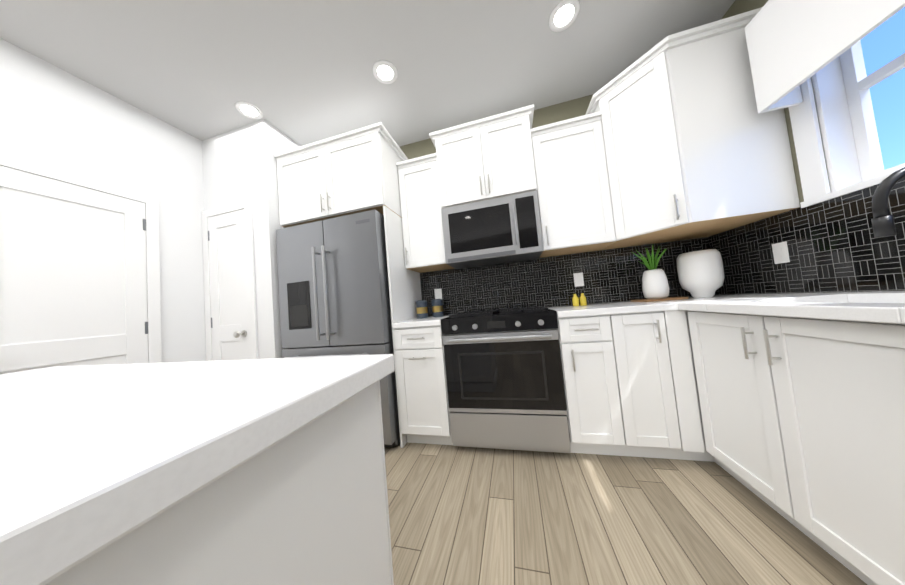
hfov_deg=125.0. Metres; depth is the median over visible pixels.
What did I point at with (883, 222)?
faucet
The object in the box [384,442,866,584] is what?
floor
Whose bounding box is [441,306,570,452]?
range
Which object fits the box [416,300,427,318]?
canister
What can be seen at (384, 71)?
recessed light
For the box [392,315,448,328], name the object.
countertop
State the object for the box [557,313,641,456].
base cabinet
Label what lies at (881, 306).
countertop
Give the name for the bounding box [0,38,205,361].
wall
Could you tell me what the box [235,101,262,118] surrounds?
recessed light
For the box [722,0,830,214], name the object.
wall
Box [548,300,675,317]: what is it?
countertop
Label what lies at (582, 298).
bottle
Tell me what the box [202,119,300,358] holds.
wall
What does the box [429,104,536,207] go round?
upper cabinet
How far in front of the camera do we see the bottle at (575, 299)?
1.91 m
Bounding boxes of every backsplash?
[420,237,708,316]
[707,177,904,294]
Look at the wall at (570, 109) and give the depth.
2.14 m
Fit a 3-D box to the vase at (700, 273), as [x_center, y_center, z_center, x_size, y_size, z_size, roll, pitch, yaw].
[1.709,-0.123,1.627,0.220,0.315,0.220,-6,-3,14]
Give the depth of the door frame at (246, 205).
2.01 m
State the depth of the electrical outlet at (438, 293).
2.33 m
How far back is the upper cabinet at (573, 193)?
1.76 m
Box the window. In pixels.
[788,41,904,207]
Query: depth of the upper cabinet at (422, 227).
2.05 m
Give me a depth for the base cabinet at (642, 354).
1.36 m
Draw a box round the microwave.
[441,190,543,268]
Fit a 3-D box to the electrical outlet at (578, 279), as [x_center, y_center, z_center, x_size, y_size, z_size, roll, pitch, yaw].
[1.085,-0.111,2.025,0.072,0.116,0.009,-6,-3,14]
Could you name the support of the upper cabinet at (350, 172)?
attached to the wall at (570, 109)
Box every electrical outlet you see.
[434,289,441,298]
[573,272,583,286]
[772,241,789,263]
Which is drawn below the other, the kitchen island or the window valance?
the kitchen island
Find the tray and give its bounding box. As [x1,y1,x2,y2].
[631,297,687,301]
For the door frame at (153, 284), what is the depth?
1.77 m
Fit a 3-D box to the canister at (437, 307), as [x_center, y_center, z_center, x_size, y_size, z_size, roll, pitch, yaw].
[-0.137,0.141,2.171,0.104,0.165,0.104,-6,-3,14]
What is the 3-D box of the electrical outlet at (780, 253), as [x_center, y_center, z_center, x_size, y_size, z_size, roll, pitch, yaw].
[1.856,-0.224,1.334,0.009,0.116,0.072,-6,-3,14]
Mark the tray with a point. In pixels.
(661, 299)
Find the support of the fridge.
on the floor
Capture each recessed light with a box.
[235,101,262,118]
[373,60,397,83]
[549,0,579,31]
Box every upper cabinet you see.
[274,122,408,227]
[396,153,454,272]
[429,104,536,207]
[531,111,615,257]
[585,7,799,249]
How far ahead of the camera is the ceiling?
1.57 m
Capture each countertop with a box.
[0,354,394,584]
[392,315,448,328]
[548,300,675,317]
[676,291,904,323]
[688,294,763,298]
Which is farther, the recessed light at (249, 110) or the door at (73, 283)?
the recessed light at (249, 110)
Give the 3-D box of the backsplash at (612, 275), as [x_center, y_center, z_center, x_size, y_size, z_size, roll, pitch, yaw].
[0.836,-0.090,2.099,2.378,0.448,0.010,-6,-3,14]
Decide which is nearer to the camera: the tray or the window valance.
the window valance
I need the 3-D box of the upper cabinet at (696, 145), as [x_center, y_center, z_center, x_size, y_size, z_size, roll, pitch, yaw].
[1.468,-0.948,1.635,0.786,1.100,0.646,-6,-3,14]
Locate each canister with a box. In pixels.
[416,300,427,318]
[431,299,443,316]
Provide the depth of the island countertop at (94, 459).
0.24 m
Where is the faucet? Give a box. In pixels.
[871,167,904,237]
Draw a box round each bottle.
[572,294,578,305]
[579,293,586,305]
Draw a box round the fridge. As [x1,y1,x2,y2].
[276,206,421,447]
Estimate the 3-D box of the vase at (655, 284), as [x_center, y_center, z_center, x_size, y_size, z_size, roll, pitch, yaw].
[1.457,-0.151,1.730,0.198,0.395,0.225,-6,-3,14]
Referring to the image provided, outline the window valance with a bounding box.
[745,0,904,113]
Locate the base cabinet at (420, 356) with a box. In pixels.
[394,326,452,444]
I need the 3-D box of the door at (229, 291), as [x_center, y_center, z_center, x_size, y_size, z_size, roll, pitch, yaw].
[-1.919,0.287,1.993,0.447,1.981,0.089,-6,-3,14]
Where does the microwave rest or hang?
attached to the upper cabinet at (489, 157)
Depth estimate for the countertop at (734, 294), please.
1.54 m
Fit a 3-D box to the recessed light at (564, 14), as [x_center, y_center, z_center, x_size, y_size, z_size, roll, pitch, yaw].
[0.690,-1.711,1.457,0.176,0.006,0.176,-6,-3,14]
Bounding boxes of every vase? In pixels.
[632,245,668,298]
[677,249,724,297]
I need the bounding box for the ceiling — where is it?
[0,0,734,146]
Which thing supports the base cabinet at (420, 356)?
on the floor
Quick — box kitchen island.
[44,380,393,584]
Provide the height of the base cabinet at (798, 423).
0.880 m
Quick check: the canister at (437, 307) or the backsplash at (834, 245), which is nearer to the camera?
the backsplash at (834, 245)
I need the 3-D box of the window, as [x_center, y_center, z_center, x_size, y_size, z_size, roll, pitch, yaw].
[1.716,-0.970,0.716,0.178,1.025,1.050,-6,-3,14]
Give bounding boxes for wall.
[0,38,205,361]
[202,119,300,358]
[400,94,703,272]
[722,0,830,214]
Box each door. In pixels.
[0,166,147,373]
[208,209,250,360]
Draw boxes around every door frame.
[0,153,161,362]
[202,199,258,360]

